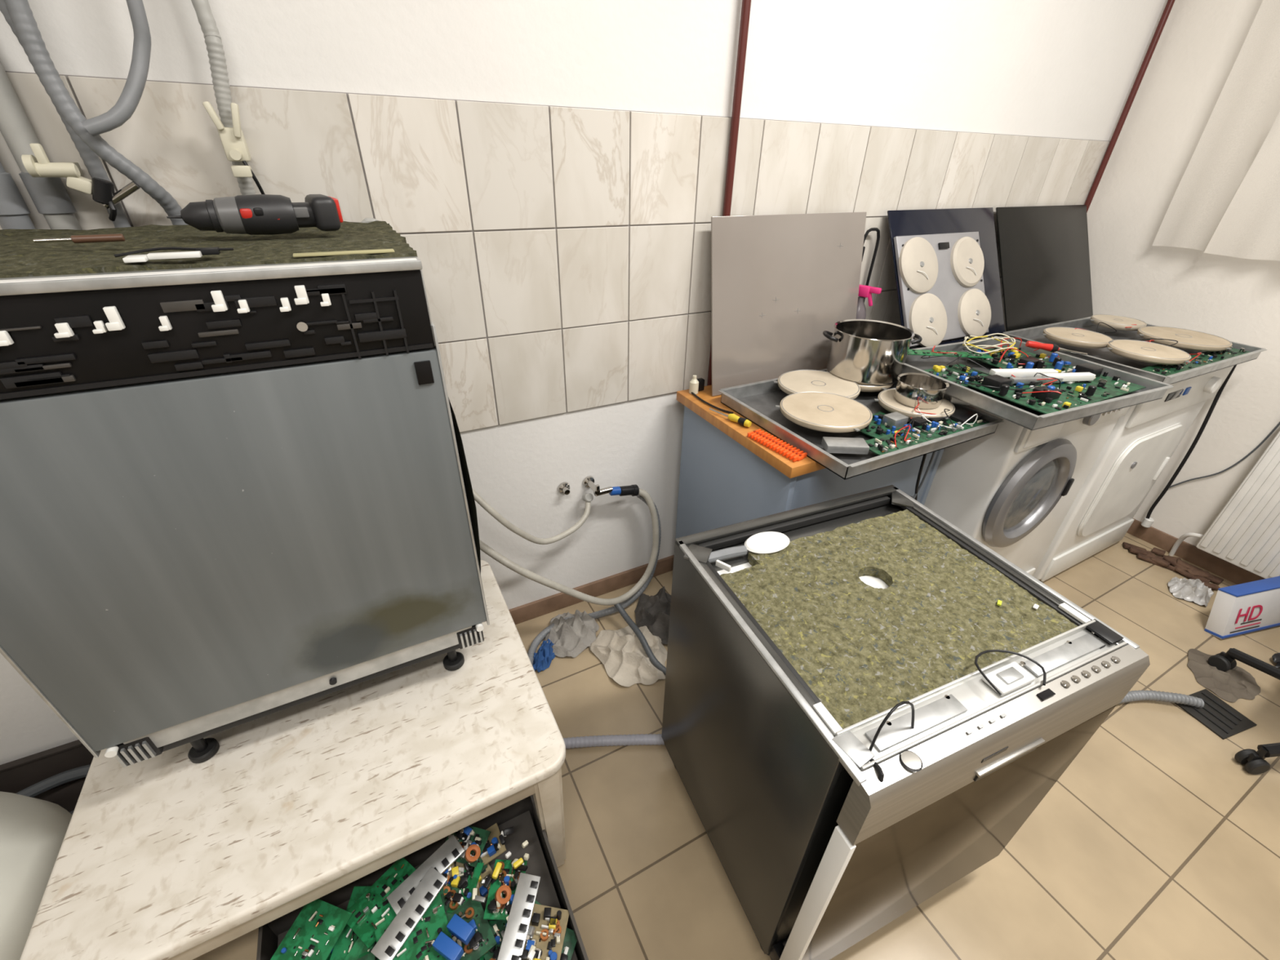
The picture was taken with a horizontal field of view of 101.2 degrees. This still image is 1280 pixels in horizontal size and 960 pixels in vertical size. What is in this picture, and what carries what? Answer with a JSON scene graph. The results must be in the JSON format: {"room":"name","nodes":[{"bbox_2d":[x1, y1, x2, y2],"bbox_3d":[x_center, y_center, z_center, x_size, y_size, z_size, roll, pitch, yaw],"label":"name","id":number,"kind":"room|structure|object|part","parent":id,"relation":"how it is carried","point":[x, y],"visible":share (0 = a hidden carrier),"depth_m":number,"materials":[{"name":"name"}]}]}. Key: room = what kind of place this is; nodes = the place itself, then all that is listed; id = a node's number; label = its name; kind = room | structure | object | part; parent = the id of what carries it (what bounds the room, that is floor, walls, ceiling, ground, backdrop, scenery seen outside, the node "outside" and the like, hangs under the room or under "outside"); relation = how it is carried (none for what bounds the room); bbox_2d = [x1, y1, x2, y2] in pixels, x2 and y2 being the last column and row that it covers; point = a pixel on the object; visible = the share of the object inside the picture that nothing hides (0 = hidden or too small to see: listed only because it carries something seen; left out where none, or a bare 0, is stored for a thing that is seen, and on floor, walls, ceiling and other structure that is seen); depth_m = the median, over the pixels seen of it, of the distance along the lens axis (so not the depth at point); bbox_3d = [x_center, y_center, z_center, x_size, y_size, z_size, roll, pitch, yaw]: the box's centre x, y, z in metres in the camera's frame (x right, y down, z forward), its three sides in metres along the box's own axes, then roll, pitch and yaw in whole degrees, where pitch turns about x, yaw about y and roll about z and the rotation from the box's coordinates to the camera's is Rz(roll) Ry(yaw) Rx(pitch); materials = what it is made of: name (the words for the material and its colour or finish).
{"room":"electronics workshop","nodes":[
{"label":"electronics workshop","id":0,"kind":"room"},
{"bbox_2d":[0,0,1168,764],"bbox_3d":[-0.225,-0.728,1.274,4.965,2.700,0.100,-14,35,-24],"label":"wall","id":1,"kind":"structure","parent":0,"point":[1056,68],"depth_m":1.37,"materials":[{"name":"paint"}]},
{"bbox_2d":[0,161,35,229],"bbox_3d":[-1.021,-0.456,0.839,0.052,2.660,0.052,-14,35,-24],"label":"pipe","id":2,"kind":"object","parent":1,"relation":"attached to","point":[14,211],"visible":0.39,"depth_m":0.84,"materials":[{"name":"grey plastic"}]},
{"bbox_2d":[0,61,82,230],"bbox_3d":[-0.976,-0.473,0.868,0.052,2.660,0.052,-14,35,-24],"label":"pipe","id":3,"kind":"object","parent":1,"relation":"attached to","point":[50,197],"visible":0.31,"depth_m":0.83,"materials":[{"name":"grey plastic"}]},
{"bbox_2d":[0,0,131,227],"bbox_3d":[-0.904,-0.999,0.561,0.044,1.480,0.068,21,37,29],"label":"hose","id":4,"kind":"object","parent":1,"relation":"attached to","point":[91,161],"visible":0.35,"depth_m":0.86,"materials":[{"name":"grey plastic"}]},
{"bbox_2d":[4,0,186,225],"bbox_3d":[-0.842,-0.985,0.590,0.064,1.531,0.120,25,39,33],"label":"hose","id":5,"kind":"object","parent":1,"relation":"attached to","point":[20,12],"visible":0.66,"depth_m":0.80,"materials":[{"name":"grey plastic"}]},
{"bbox_2d":[80,0,151,136],"bbox_3d":[-0.781,-1.097,0.524,0.033,1.270,0.160,21,37,29],"label":"hose","id":6,"kind":"object","parent":1,"relation":"attached to","point":[125,107],"visible":1,"depth_m":0.81,"materials":[{"name":"grey plastic"}]},
{"bbox_2d":[472,488,591,544],"bbox_3d":[-0.328,0.056,1.516,0.436,0.308,0.146,-14,35,-24],"label":"hose","id":7,"kind":"object","parent":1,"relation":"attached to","point":[477,498],"visible":0.8,"depth_m":1.51,"materials":[{"name":"white plastic"}]},
{"bbox_2d":[0,71,1110,432],"bbox_3d":[-0.204,-0.512,1.350,4.765,0.734,0.008,-14,35,-24],"label":"tiles","id":8,"kind":"structure","parent":1,"relation":"attached to","point":[564,252],"depth_m":1.31,"materials":[{"name":"tile"}]},
{"bbox_2d":[21,142,140,221],"bbox_3d":[-0.896,-0.487,0.863,0.124,0.108,0.075,-14,35,-24],"label":"water valve","id":9,"kind":"object","parent":8,"relation":"attached to","point":[103,192],"visible":1,"depth_m":0.84,"materials":[{"name":"beige plastic"}]},
{"bbox_2d":[202,101,265,194],"bbox_3d":[-0.711,-0.554,0.949,0.054,0.206,0.085,-14,35,-24],"label":"bracket","id":10,"kind":"object","parent":8,"relation":"attached to","point":[233,142],"visible":0.84,"depth_m":0.91,"materials":[{"name":"beige plastic"}]},
{"bbox_2d":[191,0,256,195],"bbox_3d":[-0.708,-1.011,0.684,0.053,1.580,0.033,6,32,7],"label":"hose","id":11,"kind":"object","parent":10,"relation":"attached to","point":[213,41],"visible":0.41,"depth_m":0.87,"materials":[{"name":"white plastic"}]},
{"bbox_2d":[862,227,879,302],"bbox_3d":[0.759,-0.672,1.814,0.090,0.360,0.021,-14,35,-24],"label":"power cable","id":12,"kind":"object","parent":8,"relation":"attached to","point":[876,229],"visible":0.33,"depth_m":1.76,"materials":[{"name":"black plastic"}]},
{"bbox_2d":[508,555,674,624],"bbox_3d":[-0.225,0.419,1.919,4.765,0.070,0.012,-14,35,-24],"label":"baseboard","id":13,"kind":"structure","parent":1,"relation":"attached to","point":[537,608],"depth_m":1.93,"materials":[{"name":"brown wood"}]},
{"bbox_2d":[557,475,639,502],"bbox_3d":[-0.129,0.032,1.685,0.253,0.082,0.080,-14,35,-24],"label":"water tap","id":14,"kind":"object","parent":1,"relation":"attached to","point":[588,482],"visible":1,"depth_m":1.67,"materials":[{"name":"silver metal"}]},
{"bbox_2d":[479,488,659,605],"bbox_3d":[-0.227,0.254,1.665,0.662,0.439,0.162,-12,34,-20],"label":"hose","id":15,"kind":"object","parent":14,"relation":"attached to","point":[484,548],"visible":0.93,"depth_m":1.72,"materials":[{"name":"white plastic"}]},
{"bbox_2d":[706,0,751,385],"bbox_3d":[0.239,-0.808,1.423,0.021,2.700,0.032,-14,35,-24],"label":"pipe","id":16,"kind":"object","parent":1,"relation":"attached to","point":[746,4],"visible":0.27,"depth_m":1.33,"materials":[{"name":"brown metal"}]},
{"bbox_2d":[192,532,1279,959],"bbox_3d":[0.642,1.365,0.556,4.965,0.119,3.953,-14,35,-24],"label":"floor","id":17,"kind":"structure","parent":0,"point":[1154,842],"depth_m":1.28,"materials":[{"name":"beige tile"}]},
{"bbox_2d":[0,791,72,959],"bbox_3d":[-1.202,0.804,0.894,0.430,0.447,0.430,-14,35,-24],"label":"canister","id":18,"kind":"object","parent":17,"relation":"on","point":[33,831],"visible":0.37,"depth_m":0.89,"materials":[{"name":"white plastic"}]},
{"bbox_2d":[0,739,93,814],"bbox_3d":[-1.418,0.783,1.220,0.514,0.133,0.254,-14,35,-24],"label":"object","id":19,"kind":"object","parent":17,"relation":"on","point":[57,775],"visible":0.14,"depth_m":1.29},
{"bbox_2d":[19,560,566,959],"bbox_3d":[-0.631,0.642,1.186,0.785,0.440,0.660,-14,35,-24],"label":"work table","id":20,"kind":"object","parent":17,"relation":"on","point":[166,855],"visible":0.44,"depth_m":0.92,"materials":[{"name":"beige laminate"}]},
{"bbox_2d":[0,220,489,767],"bbox_3d":[-0.678,0.014,0.968,0.653,0.858,0.486,-14,35,-24],"label":"dishwasher","id":21,"kind":"object","parent":20,"relation":"on","point":[236,489],"visible":0.98,"depth_m":0.72,"materials":[{"name":"metal"}]},
{"bbox_2d":[33,233,125,243],"bbox_3d":[-0.706,-0.304,0.664,0.085,0.009,0.009,-17,36,-27],"label":"screwdriver","id":22,"kind":"object","parent":21,"relation":"on","point":[97,237],"visible":1,"depth_m":0.67,"materials":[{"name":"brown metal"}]},
{"bbox_3d":[-0.573,-0.187,0.628,0.604,0.119,0.060,-14,35,-24],"label":"rail","id":23,"kind":"part","parent":21,"relation":"part of","materials":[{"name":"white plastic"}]},
{"bbox_2d":[166,194,342,235],"bbox_3d":[-0.569,-0.396,0.784,0.216,0.054,0.076,-20,38,-31],"label":"cordless drill","id":24,"kind":"object","parent":21,"relation":"on","point":[254,214],"visible":1,"depth_m":0.77,"materials":[{"name":"black plastic"}]},
{"bbox_3d":[-0.535,-0.409,0.806,0.132,0.048,0.075,-20,38,-31],"label":"handle and battery","id":25,"kind":"part","parent":24,"relation":"part of","materials":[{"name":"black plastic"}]},
{"bbox_3d":[-0.582,0.369,0.962,0.584,0.056,0.045,-14,35,-24],"label":"kick plate","id":26,"kind":"part","parent":21,"relation":"part of","materials":[{"name":"metal"}]},
{"bbox_2d":[360,217,379,222],"bbox_3d":[-0.556,-0.464,1.134,0.077,0.183,0.017,-14,35,-24],"label":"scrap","id":27,"kind":"object","parent":21,"relation":"on","point":[366,220],"visible":0.03,"depth_m":1.08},
{"bbox_2d":[256,794,588,959],"bbox_3d":[-0.393,0.894,0.978,0.522,0.239,0.356,-14,35,-24],"label":"box","id":28,"kind":"object","parent":17,"relation":"on","point":[491,888],"visible":0.99,"depth_m":0.97,"materials":[{"name":"black plastic"}]},
{"bbox_2d":[533,640,558,671],"bbox_3d":[-0.309,0.557,1.708,0.075,0.048,0.116,13,33,19],"label":"rag","id":29,"kind":"object","parent":17,"relation":"on","point":[544,658],"visible":0.99,"depth_m":1.69,"materials":[{"name":"blue fabric"}]},
{"bbox_2d":[545,612,599,659],"bbox_3d":[-0.233,0.493,1.782,0.186,0.084,0.176,19,36,26],"label":"rag","id":30,"kind":"object","parent":17,"relation":"on","point":[571,636],"visible":0.97,"depth_m":1.75,"materials":[{"name":"grey fabric"}]},
{"bbox_2d":[527,494,661,666],"bbox_3d":[-0.195,0.330,1.703,0.176,0.446,0.648,25,38,33],"label":"hose","id":31,"kind":"object","parent":17,"relation":"on","point":[532,649],"visible":0.49,"depth_m":1.84,"materials":[{"name":"grey plastic"}]},
{"bbox_2d":[563,733,664,748],"bbox_3d":[-0.094,0.729,1.459,0.546,0.029,0.062,-4,32,-9],"label":"hose","id":32,"kind":"object","parent":17,"relation":"on","point":[642,739],"visible":0.44,"depth_m":1.46,"materials":[{"name":"grey plastic"}]},
{"bbox_2d":[589,622,667,692],"bbox_3d":[-0.016,0.549,1.715,0.286,0.066,0.233,23,38,31],"label":"rag","id":33,"kind":"object","parent":17,"relation":"on","point":[620,652],"visible":0.89,"depth_m":1.69,"materials":[{"name":"beige fabric"}]},
{"bbox_2d":[613,603,666,675],"bbox_3d":[0.071,0.552,1.674,0.494,0.106,0.071,27,40,35],"label":"hose","id":34,"kind":"object","parent":17,"relation":"on","point":[635,628],"visible":0.52,"depth_m":1.70,"materials":[{"name":"grey plastic"}]},
{"bbox_2d":[631,592,671,647],"bbox_3d":[0.088,0.458,1.841,0.207,0.088,0.258,-14,35,-24],"label":"rag","id":35,"kind":"object","parent":17,"relation":"on","point":[653,613],"visible":0.53,"depth_m":1.83,"materials":[{"name":"grey fabric"}]},
{"bbox_2d":[675,385,944,538],"bbox_3d":[0.522,0.098,1.778,0.660,0.795,0.530,-14,35,-24],"label":"cabinet","id":36,"kind":"object","parent":17,"relation":"on","point":[727,477],"depth_m":1.51,"materials":[{"name":"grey wood"}]},
{"bbox_2d":[688,374,733,413],"bbox_3d":[0.215,-0.258,1.560,0.058,0.056,0.206,-14,35,-24],"label":"cable","id":37,"kind":"object","parent":36,"relation":"on","point":[695,384],"visible":1,"depth_m":1.61,"materials":[{"name":"black plastic"}]},
{"bbox_2d":[709,408,751,426],"bbox_3d":[0.248,-0.178,1.462,0.022,0.022,0.142,-25,40,-36],"label":"screwdriver","id":38,"kind":"object","parent":36,"relation":"on","point":[744,422],"visible":1,"depth_m":1.44,"materials":[{"name":"yellow plastic"}]},
{"bbox_2d":[676,385,825,478],"bbox_3d":[0.529,-0.215,1.586,0.660,0.030,0.530,-14,35,-24],"label":"countertop","id":39,"kind":"structure","parent":36,"relation":"on","point":[739,433],"depth_m":1.43,"materials":[{"name":"orange wood"}]},
{"bbox_3d":[0.344,-0.089,1.330,0.046,0.014,0.165,-19,37,-30],"label":"orange terminal strip","id":40,"kind":"part","parent":36,"relation":"part of","materials":[{"name":"orange plastic"}]},
{"bbox_2d":[711,212,866,395],"bbox_3d":[0.465,-0.549,1.630,0.585,0.486,0.086,-14,35,-24],"label":"glass panel","id":41,"kind":"object","parent":36,"relation":"on","point":[779,282],"visible":0.91,"depth_m":1.60,"materials":[{"name":"grey glass"}]},
{"bbox_2d":[718,368,1004,479],"bbox_3d":[0.603,-0.206,1.484,0.581,0.062,0.511,-14,35,-24],"label":"induction hob","id":42,"kind":"object","parent":36,"relation":"on","point":[851,429],"visible":0.95,"depth_m":1.40,"materials":[{"name":"silver metal"}]},
{"bbox_2d":[822,319,922,385],"bbox_3d":[0.701,-0.395,1.618,0.246,0.139,0.228,-22,39,-33],"label":"cooking pot","id":43,"kind":"object","parent":42,"relation":"on","point":[866,352],"visible":0.98,"depth_m":1.56,"materials":[{"name":"silver metal"}]},
{"bbox_2d":[893,373,949,408],"bbox_3d":[0.784,-0.254,1.479,0.132,0.059,0.147,3,32,3],"label":"saucepan","id":44,"kind":"object","parent":42,"relation":"on","point":[912,389],"visible":0.97,"depth_m":1.45,"materials":[{"name":"silver metal"}]},
{"bbox_2d":[912,451,935,500],"bbox_3d":[0.785,0.206,1.622,0.077,0.773,0.017,-14,35,-24],"label":"power cable","id":45,"kind":"object","parent":42,"relation":"hanging from","point":[917,487],"visible":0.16,"depth_m":1.49,"materials":[{"name":"black plastic"}]},
{"bbox_2d":[661,484,1150,959],"bbox_3d":[0.432,0.491,1.113,0.587,0.817,0.548,-11,34,-20],"label":"dishwasher","id":46,"kind":"object","parent":17,"relation":"on","point":[866,701],"visible":1,"depth_m":0.88,"materials":[{"name":"metal"}]},
{"bbox_2d":[720,509,1077,728],"bbox_3d":[0.435,0.213,0.950,0.514,0.031,0.376,-11,34,-20],"label":"blanket","id":47,"kind":"object","parent":46,"relation":"on","point":[867,617],"depth_m":0.90,"materials":[{"name":"fabric"}]},
{"bbox_3d":[0.433,0.205,0.953,0.587,0.034,0.520,-11,34,-20],"label":"frame","id":48,"kind":"part","parent":46,"relation":"part of","materials":[{"name":"metal"}]},
{"bbox_3d":[0.526,0.647,0.936,0.571,0.530,0.036,-11,34,-20],"label":"door","id":49,"kind":"part","parent":46,"relation":"part of","materials":[{"name":"metal"}]},
{"bbox_3d":[0.535,0.369,0.763,0.568,0.114,0.040,-11,34,-20],"label":"control panel","id":50,"kind":"part","parent":46,"relation":"part of","materials":[{"name":"metal"}]},
{"bbox_2d":[924,337,1129,576],"bbox_3d":[1.154,0.010,1.893,0.596,0.850,0.572,-14,35,-24],"label":"washing machine","id":51,"kind":"object","parent":17,"relation":"on","point":[1011,489],"visible":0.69,"depth_m":1.59,"materials":[{"name":"white metal"}]},
{"bbox_2d":[856,284,881,319],"bbox_3d":[0.759,-0.561,1.803,0.087,0.198,0.058,26,39,34],"label":"spray bottle","id":52,"kind":"object","parent":51,"relation":"on","point":[864,291],"visible":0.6,"depth_m":1.76,"materials":[{"name":"pink plastic"}]},
{"bbox_2d":[887,207,1004,349],"bbox_3d":[1.102,-0.712,1.848,0.558,0.412,0.234,-14,35,-24],"label":"hob","id":53,"kind":"object","parent":51,"relation":"on","point":[945,261],"visible":0.95,"depth_m":1.82,"materials":[{"name":"metal"}]},
{"bbox_2d":[902,333,1173,430],"bbox_3d":[1.115,-0.325,1.552,0.581,0.074,0.511,-12,34,-21],"label":"induction hob","id":54,"kind":"object","parent":51,"relation":"on","point":[1031,388],"visible":1,"depth_m":1.49,"materials":[{"name":"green plastic"}]},
{"bbox_2d":[1025,340,1087,355],"bbox_3d":[1.317,-0.417,1.661,0.179,0.030,0.025,8,32,11],"label":"screwdriver","id":55,"kind":"object","parent":54,"relation":"on","point":[1034,344],"visible":1,"depth_m":1.66,"materials":[{"name":"red plastic"}]},
{"bbox_3d":[1.199,0.047,1.589,0.299,0.260,0.041,-14,35,-24],"label":"door glass","id":56,"kind":"part","parent":51,"relation":"part of","materials":[{"name":"grey glass"}]},
{"bbox_3d":[1.275,0.124,1.702,0.575,0.810,0.030,-14,35,-24],"label":"control panel","id":57,"kind":"part","parent":51,"relation":"part of","materials":[{"name":"white plastic"}]},
{"bbox_2d":[987,318,1233,582],"bbox_3d":[1.724,-0.137,2.154,0.634,0.850,0.569,-14,35,-24],"label":"washing machine","id":58,"kind":"object","parent":17,"relation":"on","point":[1142,442],"visible":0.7,"depth_m":1.91,"materials":[{"name":"white metal"}]},
{"bbox_2d":[995,204,1093,331],"bbox_3d":[1.634,-0.857,2.106,0.610,0.413,0.204,-14,35,-24],"label":"glass panel","id":59,"kind":"object","parent":58,"relation":"on","point":[1044,250],"visible":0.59,"depth_m":2.09,"materials":[{"name":"black glass"}]},
{"bbox_2d":[1002,314,1266,384],"bbox_3d":[1.723,-0.486,1.848,0.681,0.062,0.501,-14,35,-23],"label":"induction hob","id":60,"kind":"object","parent":58,"relation":"on","point":[1165,354],"visible":0.99,"depth_m":1.78,"materials":[{"name":"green plastic"}]},
{"bbox_2d":[1141,364,1236,527],"bbox_3d":[2.141,-0.134,2.065,0.151,0.794,0.042,-2,32,-5],"label":"power cable","id":61,"kind":"object","parent":60,"relation":"hanging from","point":[1148,521],"visible":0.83,"depth_m":2.06,"materials":[{"name":"black plastic"}]},
{"bbox_3d":[1.847,-0.009,1.955,0.620,0.805,0.035,-14,35,-24],"label":"door and panel","id":62,"kind":"part","parent":58,"relation":"part of","materials":[{"name":"white plastic"}]},
{"bbox_2d":[1117,689,1204,707],"bbox_3d":[1.199,0.687,1.530,1.024,0.072,0.087,-4,32,-9],"label":"hose","id":63,"kind":"object","parent":17,"relation":"on","point":[1132,695],"visible":0.24,"depth_m":1.60,"materials":[{"name":"grey plastic"}]},
{"bbox_2d":[1122,542,1223,590],"bbox_3d":[2.195,0.346,2.175,0.150,0.030,0.327,-14,35,-24],"label":"debris","id":64,"kind":"object","parent":17,"relation":"on","point":[1182,567],"visible":0.91,"depth_m":2.16,"materials":[{"name":"brown wood"}]},
{"bbox_2d":[1166,574,1213,606],"bbox_3d":[2.135,0.409,2.029,0.168,0.062,0.130,-23,39,-34],"label":"plastic bag","id":65,"kind":"object","parent":17,"relation":"on","point":[1187,588],"visible":1,"depth_m":2.02,"materials":[{"name":"white plastic"}]},
{"bbox_2d":[1174,688,1257,739],"bbox_3d":[1.735,0.703,1.589,0.150,0.010,0.130,-9,33,-16],"label":"floor drain","id":66,"kind":"object","parent":17,"relation":"on","point":[1222,719],"visible":0.82,"depth_m":1.58,"materials":[{"name":"black metal"}]},
{"bbox_2d":[1204,576,1279,639],"bbox_3d":[2.164,0.450,1.861,0.302,0.180,0.091,-6,32,-12],"label":"carton","id":67,"kind":"object","parent":17,"relation":"on","point":[1240,609],"visible":1,"depth_m":1.83,"materials":[{"name":"white cardboard"}]},
{"bbox_2d":[1208,648,1279,774],"bbox_3d":[2.038,0.393,1.235,0.718,0.920,0.718,-14,35,-24],"label":"office chair","id":68,"kind":"object","parent":17,"relation":"on","point":[1254,762],"visible":1,"depth_m":1.60,"materials":[{"name":"black plastic"}]},
{"bbox_2d":[1272,656,1279,668],"bbox_3d":[2.163,0.581,1.676,0.145,0.135,0.161,17,35,24],"label":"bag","id":69,"kind":"object","parent":17,"relation":"on","point":[1276,658],"visible":0.94,"depth_m":1.75,"materials":[{"name":"black plastic"}]},
{"bbox_2d":[1086,0,1279,546],"bbox_3d":[2.823,-0.375,0.814,0.100,2.700,3.753,-14,35,-24],"label":"wall","id":70,"kind":"structure","parent":0,"point":[1200,42],"depth_m":2.01,"materials":[{"name":"paint"}]},
{"bbox_2d":[1084,0,1175,213],"bbox_3d":[1.880,-1.230,2.173,0.021,2.700,0.032,-14,35,-24],"label":"pipe","id":71,"kind":"object","parent":70,"relation":"attached to","point":[1170,3],"visible":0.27,"depth_m":2.02,"materials":[{"name":"red paint"}]},
{"bbox_2d":[1126,518,1264,584],"bbox_3d":[2.748,0.758,1.479,0.012,0.070,3.753,-14,35,-24],"label":"baseboard","id":72,"kind":"structure","parent":70,"relation":"attached to","point":[1237,575],"depth_m":2.18,"materials":[{"name":"brown wood"}]},
{"bbox_2d":[1151,0,1279,261],"bbox_3d":[2.530,-0.951,0.902,0.086,1.301,2.500,-14,35,-24],"label":"curtain","id":73,"kind":"object","parent":70,"relation":"hanging from","point":[1226,200],"visible":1,"depth_m":1.80,"materials":[{"name":"white fabric"}]},
{"bbox_2d":[1168,431,1279,578],"bbox_3d":[2.487,0.272,1.623,0.130,0.742,1.109,-14,35,-24],"label":"radiator","id":74,"kind":"object","parent":70,"relation":"attached to","point":[1245,534],"visible":0.99,"depth_m":1.93,"materials":[{"name":"metal"}]},
{"bbox_2d":[1168,422,1279,488],"bbox_3d":[2.269,-0.149,2.004,0.006,0.552,0.205,-14,35,-24],"label":"cable","id":75,"kind":"object","parent":70,"relation":"attached to","point":[1278,424],"visible":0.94,"depth_m":2.01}
]}

